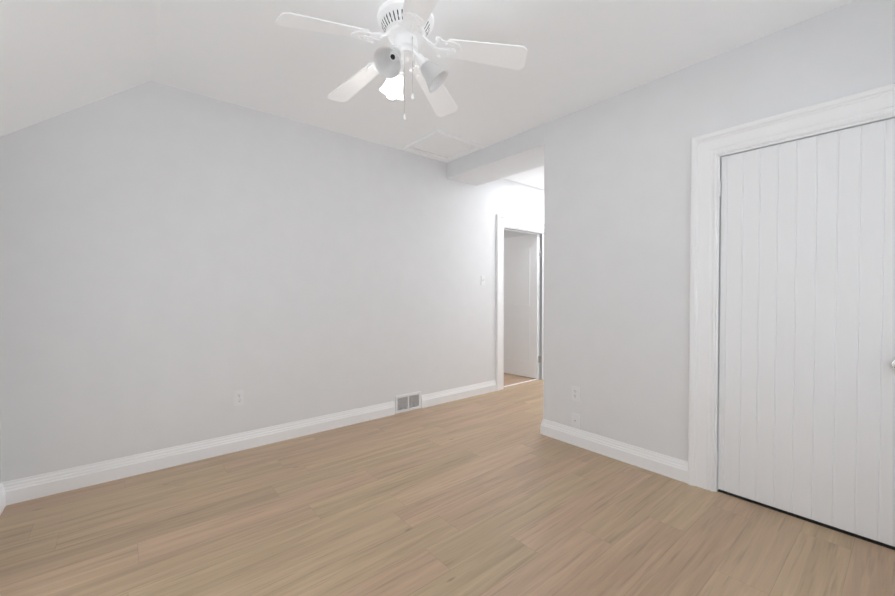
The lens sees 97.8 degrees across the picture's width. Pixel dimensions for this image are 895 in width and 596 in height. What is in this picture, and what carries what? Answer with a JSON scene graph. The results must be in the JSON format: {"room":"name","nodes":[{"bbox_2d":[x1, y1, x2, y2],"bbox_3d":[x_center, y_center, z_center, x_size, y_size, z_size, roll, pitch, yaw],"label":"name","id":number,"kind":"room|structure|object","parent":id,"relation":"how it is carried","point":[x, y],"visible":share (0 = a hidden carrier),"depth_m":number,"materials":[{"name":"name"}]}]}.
{"room":"empty bedroom","nodes":[
{"label":"empty bedroom","id":0,"kind":"room"},
{"bbox_2d":[0,426,1,483],"bbox_3d":[-1.345,-0.119,0.682,0.120,2.640,3.870,-1,1,-40],"label":"wall","id":1,"kind":"structure","parent":0,"point":[0,455],"depth_m":2.21,"materials":[{"name":"paint"}]},
{"bbox_2d":[0,481,11,514],"bbox_3d":[-1.330,1.134,0.792,0.017,0.132,3.750,-1,1,-40],"label":"baseboard","id":2,"kind":"structure","parent":1,"relation":"attached to","point":[5,492],"depth_m":2.22,"materials":[{"name":"white wood"}]},
{"bbox_2d":[0,0,161,136],"bbox_3d":[-1.122,-1.174,0.929,0.840,0.817,3.990,-1,1,-40],"label":"ceiling","id":3,"kind":"structure","parent":0,"point":[58,57],"depth_m":1.92,"materials":[{"name":"paint"}]},
{"bbox_2d":[0,81,543,481],"bbox_3d":[-0.263,-0.174,4.183,6.270,2.640,0.120,-1,1,-40],"label":"wall","id":4,"kind":"structure","parent":0,"point":[178,267],"depth_m":2.89,"materials":[{"name":"paint"}]},
{"bbox_2d":[8,401,394,503],"bbox_3d":[-1.519,1.097,3.066,2.585,0.132,0.017,-1,1,-40],"label":"baseboard","id":5,"kind":"structure","parent":4,"relation":"attached to","point":[35,487],"depth_m":2.74,"materials":[{"name":"white wood"}]},
{"bbox_2d":[234,390,243,405],"bbox_3d":[-1.600,0.759,2.999,0.070,0.115,0.008,-1,1,-40],"label":"outlet","id":6,"kind":"object","parent":4,"relation":"attached to","point":[238,397],"visible":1,"depth_m":3.00,"materials":[{"name":"white plastic"}]},
{"bbox_2d":[395,391,420,413],"bbox_3d":[-0.401,1.059,4.002,0.310,0.175,0.012,-1,1,-40],"label":"air vent","id":7,"kind":"object","parent":4,"relation":"in","point":[407,402],"visible":0.98,"depth_m":3.99,"materials":[{"name":"white plastic"}]},
{"bbox_2d":[421,380,496,407],"bbox_3d":[0.164,1.075,4.471,1.138,0.132,0.017,-1,1,-40],"label":"baseboard","id":8,"kind":"structure","parent":4,"relation":"attached to","point":[436,398],"depth_m":4.42,"materials":[{"name":"white wood"}]},
{"bbox_2d":[496,214,543,390],"bbox_3d":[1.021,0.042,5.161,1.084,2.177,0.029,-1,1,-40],"label":"door frame","id":9,"kind":"structure","parent":4,"relation":"attached to","point":[502,221],"depth_m":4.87,"materials":[{"name":"white wood"}]},
{"bbox_2d":[504,234,541,378],"bbox_3d":[1.002,0.102,5.715,0.177,2.014,0.825,-1,1,-44],"label":"hall door","id":10,"kind":"structure","parent":4,"relation":"in","point":[521,287],"depth_m":5.62,"materials":[{"name":"paint"}]},
{"bbox_2d":[0,373,894,595],"bbox_3d":[0.066,1.198,4.030,6.550,0.100,7.170,-1,1,-40],"label":"floor","id":11,"kind":"structure","parent":0,"point":[495,493],"depth_m":2.01,"materials":[{"name":"brown wood"}]},
{"bbox_2d":[447,124,543,185],"bbox_3d":[0.583,-1.406,3.951,0.464,0.170,1.290,-1,1,-40],"label":"header beam","id":12,"kind":"structure","parent":0,"point":[519,153],"depth_m":3.83,"materials":[{"name":"paint"}]},
{"bbox_2d":[151,0,853,189],"bbox_3d":[0.381,-1.556,4.249,5.730,0.120,7.170,-1,1,-40],"label":"ceiling","id":13,"kind":"structure","parent":0,"point":[254,55],"depth_m":2.34,"materials":[{"name":"paint"}]},
{"bbox_2d":[276,0,526,119],"bbox_3d":[-0.234,-1.161,1.910,1.112,0.595,1.124,-1,1,-40],"label":"ceiling fan","id":14,"kind":"object","parent":13,"relation":"hanging from","point":[406,26],"visible":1,"depth_m":1.87,"materials":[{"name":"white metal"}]},
{"bbox_2d":[403,130,483,161],"bbox_3d":[-0.042,-1.478,3.812,0.580,0.022,0.540,-1,1,-40],"label":"attic hatch","id":15,"kind":"object","parent":13,"relation":"attached to","point":[442,145],"visible":1,"depth_m":3.80,"materials":[{"name":"white wood"}]},
{"bbox_2d":[504,230,532,237],"bbox_3d":[1.302,-0.228,7.560,0.100,2.640,3.060,-1,1,-40],"label":"wall","id":16,"kind":"structure","parent":0,"point":[508,234],"depth_m":7.51,"materials":[{"name":"paint"}]},
{"bbox_2d":[543,0,894,549],"bbox_3d":[1.886,-0.149,2.616,0.720,2.640,2.460,-1,1,-40],"label":"wall","id":17,"kind":"structure","parent":0,"point":[617,197],"depth_m":2.67,"materials":[{"name":"paint"}]},
{"bbox_2d":[571,412,579,428],"bbox_3d":[1.013,0.968,3.104,0.016,0.115,0.070,-1,1,-40],"label":"outlet plate","id":18,"kind":"object","parent":17,"relation":"attached to","point":[575,421],"visible":1,"depth_m":3.10,"materials":[{"name":"white plastic"}]},
{"bbox_2d":[572,386,579,401],"bbox_3d":[1.017,0.753,3.104,0.008,0.115,0.070,-1,1,-40],"label":"outlet","id":19,"kind":"object","parent":17,"relation":"attached to","point":[575,393],"visible":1,"depth_m":3.10,"materials":[{"name":"white plastic"}]},
{"bbox_2d":[540,419,687,483],"bbox_3d":[1.174,1.100,2.912,0.017,0.132,1.123,-1,1,-40],"label":"baseboard","id":20,"kind":"structure","parent":17,"relation":"attached to","point":[668,466],"depth_m":2.82,"materials":[{"name":"white wood"}]},
{"bbox_2d":[688,83,894,491],"bbox_3d":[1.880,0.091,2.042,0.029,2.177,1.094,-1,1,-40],"label":"trim","id":21,"kind":"structure","parent":17,"relation":"attached to","point":[709,148],"depth_m":2.38,"materials":[{"name":"white wood"}]},
{"bbox_2d":[714,118,894,546],"bbox_3d":[1.889,0.157,2.059,0.124,2.008,0.807,-1,1,-40],"label":"closet door","id":22,"kind":"structure","parent":17,"relation":"in","point":[806,428],"depth_m":2.05,"materials":[{"name":"paint"}]},
{"bbox_3d":[1.586,-0.183,4.730,2.730,2.640,1.410,-1,1,-40],"label":"wall","id":23,"kind":"structure","parent":0,"visible":0},
{"bbox_2d":[481,275,484,284],"bbox_3d":[0.429,-0.222,4.672,0.070,0.115,0.016,-1,1,-40],"label":"light switch","id":24,"kind":"object","parent":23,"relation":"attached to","point":[482,280],"visible":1,"depth_m":4.67,"materials":[{"name":"white plastic"}]}
]}

